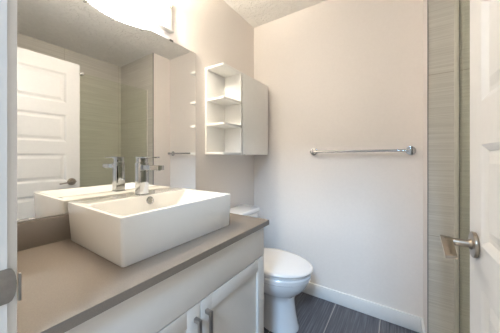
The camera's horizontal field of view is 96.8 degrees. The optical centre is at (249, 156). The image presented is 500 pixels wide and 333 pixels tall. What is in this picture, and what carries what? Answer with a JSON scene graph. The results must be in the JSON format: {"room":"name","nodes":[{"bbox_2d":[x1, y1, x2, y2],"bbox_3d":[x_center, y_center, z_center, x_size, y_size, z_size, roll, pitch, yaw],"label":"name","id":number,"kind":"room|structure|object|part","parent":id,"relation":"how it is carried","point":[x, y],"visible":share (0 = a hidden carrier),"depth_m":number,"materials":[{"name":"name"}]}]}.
{"room":"bathroom","nodes":[
{"label":"bathroom","id":0,"kind":"room"},
{"bbox_2d":[17,0,253,222],"bbox_3d":[-0.493,-0.057,1.484,0.100,2.440,1.990,0,0,34],"label":"wall","id":1,"kind":"structure","parent":0,"point":[212,30],"depth_m":1.71,"materials":[{"name":"paint"}]},
{"bbox_2d":[17,214,70,251],"bbox_3d":[-0.646,0.296,1.143,0.018,0.103,0.978,0,0,33],"label":"backsplash","id":2,"kind":"structure","parent":1,"relation":"attached to","point":[39,232],"depth_m":0.87,"materials":[{"name":"grey stone"}]},
{"bbox_2d":[17,0,195,221],"bbox_3d":[-0.647,-0.244,1.150,0.009,0.973,0.964,0,0,34],"label":"wall mirror","id":3,"kind":"object","parent":1,"relation":"attached to","point":[99,90],"visible":0.91,"depth_m":1.03,"materials":[{"name":"silver mirror"}]},
{"bbox_2d":[110,0,173,33],"bbox_3d":[-0.592,-0.848,1.113,0.142,0.198,0.566,0,0,34],"label":"vanity light","id":4,"kind":"object","parent":1,"relation":"attached to","point":[158,13],"visible":1,"depth_m":1.23,"materials":[{"name":"white glass"}]},
{"bbox_3d":[-0.576,-0.829,1.101,0.078,0.133,0.384,0,0,33],"label":"lamp shade","id":5,"kind":"part","parent":4,"relation":"part of","materials":[{"name":"white glass"}]},
{"bbox_2d":[205,62,267,154],"bbox_3d":[-0.081,-0.336,1.856,0.175,0.646,0.638,0,0,34],"label":"upper cabinet","id":6,"kind":"object","parent":1,"relation":"attached to","point":[236,103],"visible":1,"depth_m":1.75,"materials":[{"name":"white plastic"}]},
{"bbox_3d":[-0.264,-0.339,1.727,0.012,0.640,0.221,0,0,33],"label":"panel","id":7,"kind":"part","parent":6,"relation":"part of","materials":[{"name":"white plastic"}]},
{"bbox_2d":[207,152,241,154],"bbox_3d":[-0.191,-0.027,1.679,0.163,0.016,0.220,0,0,33],"label":"shelf","id":8,"kind":"object","parent":6,"relation":"attached to","point":[212,153],"depth_m":1.63,"materials":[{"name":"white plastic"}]},
{"bbox_2d":[207,122,241,128],"bbox_3d":[-0.191,-0.236,1.679,0.163,0.016,0.220,0,0,33],"label":"shelf","id":9,"kind":"object","parent":6,"relation":"attached to","point":[210,125],"depth_m":1.66,"materials":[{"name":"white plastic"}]},
{"bbox_2d":[207,96,241,105],"bbox_3d":[-0.191,-0.418,1.679,0.163,0.016,0.220,0,0,33],"label":"shelf","id":10,"kind":"object","parent":6,"relation":"attached to","point":[221,100],"depth_m":1.66,"materials":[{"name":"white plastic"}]},
{"bbox_2d":[207,62,241,77],"bbox_3d":[-0.191,-0.651,1.679,0.163,0.016,0.220,0,0,33],"label":"shelf","id":11,"kind":"object","parent":6,"relation":"attached to","point":[221,70],"depth_m":1.67,"materials":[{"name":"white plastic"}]},
{"bbox_3d":[-0.134,-0.339,1.764,0.163,0.608,0.016,0,0,33],"label":"panel","id":12,"kind":"part","parent":6,"relation":"part of","materials":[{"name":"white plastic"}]},
{"bbox_3d":[0.048,-0.339,1.909,0.018,0.640,0.407,0,0,33],"label":"door","id":13,"kind":"part","parent":6,"relation":"part of","materials":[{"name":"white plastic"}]},
{"bbox_2d":[224,0,325,27],"bbox_3d":[0.424,-1.327,0.876,2.300,0.100,1.990,0,0,34],"label":"ceiling","id":14,"kind":"structure","parent":0,"point":[256,13],"depth_m":1.91,"materials":[{"name":"white paint"}]},
{"bbox_2d":[254,0,422,317],"bbox_3d":[0.621,-0.057,1.876,1.325,2.440,0.105,0,0,34],"label":"wall","id":15,"kind":"structure","parent":0,"point":[337,74],"depth_m":1.71,"materials":[{"name":"paint"}]},
{"bbox_2d":[302,282,422,332],"bbox_3d":[0.589,1.113,1.827,1.325,0.100,0.013,0,0,34],"label":"baseboard","id":16,"kind":"structure","parent":15,"relation":"attached to","point":[406,320],"depth_m":1.64,"materials":[{"name":"white paint"}]},
{"bbox_2d":[310,146,415,154],"bbox_3d":[0.793,-0.044,1.654,0.717,0.060,0.076,0,0,34],"label":"towel bar","id":17,"kind":"object","parent":15,"relation":"attached to","point":[410,150],"visible":1,"depth_m":1.56,"materials":[{"name":"silver metal"}]},
{"bbox_2d":[264,292,418,332],"bbox_3d":[0.424,1.213,0.876,2.300,0.100,1.990,0,0,34],"label":"floor","id":18,"kind":"structure","parent":0,"point":[314,314],"depth_m":1.58,"materials":[{"name":"tile"}]},
{"bbox_2d":[65,227,263,332],"bbox_3d":[-0.410,0.769,0.973,0.599,0.788,0.950,0,0,34],"label":"vanity cabinet","id":19,"kind":"object","parent":18,"relation":"on","point":[222,292],"visible":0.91,"depth_m":0.85,"materials":[{"name":"white paint"}]},
{"bbox_2d":[17,213,268,332],"bbox_3d":[-0.408,0.309,0.986,0.589,0.129,0.978,0,0,34],"label":"countertop","id":20,"kind":"structure","parent":19,"relation":"on","point":[66,284],"depth_m":0.68,"materials":[{"name":"grey stone"}]},
{"bbox_2d":[68,187,230,266],"bbox_3d":[-0.431,0.268,1.036,0.443,0.160,0.548,0,0,34],"label":"vessel sink","id":21,"kind":"object","parent":20,"relation":"in","point":[125,230],"visible":0.99,"depth_m":0.86,"materials":[{"name":"white ceramic"}]},
{"bbox_2d":[134,157,163,195],"bbox_3d":[-0.485,0.093,1.070,0.180,0.189,0.052,0,0,34],"label":"sink faucet","id":22,"kind":"object","parent":21,"relation":"on","point":[142,168],"visible":1,"depth_m":1.08,"materials":[{"name":"silver metal"}]},
{"bbox_3d":[-0.538,0.016,1.106,0.040,0.022,0.040,0,0,33],"label":"lever","id":23,"kind":"part","parent":22,"relation":"part of","materials":[{"name":"silver metal"}]},
{"bbox_3d":[-0.466,0.050,1.058,0.135,0.022,0.034,0,0,33],"label":"spout","id":24,"kind":"part","parent":22,"relation":"part of","materials":[{"name":"silver metal"}]},
{"bbox_3d":[-0.325,0.799,0.632,0.020,0.518,0.474,0,0,33],"label":"door","id":25,"kind":"part","parent":19,"relation":"part of","materials":[{"name":"white paint"}]},
{"bbox_3d":[-0.186,0.649,0.795,0.031,0.136,0.014,0,0,33],"label":"handle","id":26,"kind":"part","parent":19,"relation":"part of","materials":[{"name":"metal"}]},
{"bbox_3d":[-0.156,0.649,0.842,0.031,0.136,0.014,0,0,33],"label":"handle","id":27,"kind":"part","parent":19,"relation":"part of","materials":[{"name":"metal"}]},
{"bbox_3d":[-0.062,0.799,1.030,0.020,0.518,0.471,0,0,33],"label":"door","id":28,"kind":"part","parent":19,"relation":"part of","materials":[{"name":"white paint"}]},
{"bbox_2d":[230,205,312,332],"bbox_3d":[0.104,0.794,1.631,0.709,0.738,0.416,0,0,34],"label":"toilet","id":29,"kind":"object","parent":18,"relation":"on","point":[287,274],"visible":0.56,"depth_m":1.47,"materials":[{"name":"white ceramic"}]},
{"bbox_3d":[-0.108,0.444,1.772,0.200,0.038,0.416,0,0,33],"label":"tank lid","id":30,"kind":"part","parent":29,"relation":"part of","materials":[{"name":"white ceramic"}]},
{"bbox_3d":[-0.110,0.617,1.773,0.179,0.308,0.398,0,0,33],"label":"tank","id":31,"kind":"part","parent":29,"relation":"part of","materials":[{"name":"white ceramic"}]},
{"bbox_3d":[0.178,0.765,1.583,0.504,0.016,0.360,0,0,33],"label":"seat","id":32,"kind":"part","parent":29,"relation":"part of","materials":[{"name":"white plastic"}]},
{"bbox_3d":[0.180,0.741,1.581,0.528,0.030,0.380,0,0,33],"label":"lid","id":33,"kind":"part","parent":29,"relation":"part of","materials":[{"name":"white plastic"}]},
{"bbox_2d":[423,0,426,332],"bbox_3d":[1.474,-0.057,1.172,0.875,2.440,0.338,0,0,34],"label":"wall","id":34,"kind":"structure","parent":0,"point":[424,1],"depth_m":1.35,"materials":[{"name":"paint"}]},
{"bbox_2d":[421,319,425,332],"bbox_3d":[1.072,1.113,1.369,0.013,0.100,0.218,0,0,34],"label":"baseboard","id":35,"kind":"structure","parent":34,"relation":"attached to","point":[422,320],"depth_m":1.41,"materials":[{"name":"white paint"}]},
{"bbox_2d":[427,0,427,332],"bbox_3d":[1.014,-0.057,1.266,0.004,2.440,0.012,0,0,34],"label":"trim","id":36,"kind":"structure","parent":34,"relation":"attached to","point":[427,0],"depth_m":1.26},
{"bbox_2d":[428,0,469,332],"bbox_3d":[1.334,-0.057,1.056,0.761,2.440,0.010,0,0,34],"label":"shower tile","id":37,"kind":"structure","parent":34,"relation":"attached to","point":[440,12],"depth_m":1.22,"materials":[{"name":"grey tile"}]},
{"bbox_2d":[454,0,459,332],"bbox_3d":[0.924,0.113,0.897,0.050,1.917,0.706,0,0,34],"label":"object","id":38,"kind":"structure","parent":37,"relation":"attached to","point":[456,3],"depth_m":1.19,"materials":[{"name":"white"}]},
{"bbox_3d":[-0.095,-0.057,0.100,2.090,2.440,0.122,0,0,33],"label":"wall","id":39,"kind":"structure","parent":0,"visible":0},
{"bbox_2d":[0,0,21,332],"bbox_3d":[-0.501,0.093,0.379,0.106,2.140,0.140,0,0,34],"label":"trim","id":40,"kind":"structure","parent":39,"relation":"attached to","point":[8,8],"depth_m":0.41,"materials":[{"name":"white paint"}]},
{"bbox_3d":[-0.443,0.232,0.389,0.002,0.062,0.049,0,0,34],"label":"strike plate","id":41,"kind":"part","parent":40,"relation":"part of","materials":[{"name":"silver metal"}]},
{"bbox_3d":[0.211,0.093,-0.095,0.093,2.140,0.135,0,0,33],"label":"trim","id":42,"kind":"structure","parent":0,"visible":0},
{"bbox_2d":[440,0,499,332],"bbox_3d":[0.394,0.137,0.321,0.110,2.028,0.766,0,0,34],"label":"door","id":43,"kind":"structure","parent":42,"relation":"attached to","point":[483,242],"depth_m":0.54,"materials":[{"name":"white paint"}]},
{"bbox_3d":[0.513,0.230,0.572,0.026,0.023,0.122,0,0,36],"label":"lever","id":44,"kind":"part","parent":43,"relation":"part of","materials":[{"name":"silver metal"}]},
{"bbox_3d":[0.582,0.228,0.578,0.010,0.066,0.066,0,0,33],"label":"handle","id":45,"kind":"part","parent":43,"relation":"part of","materials":[{"name":"silver metal"}]}
]}

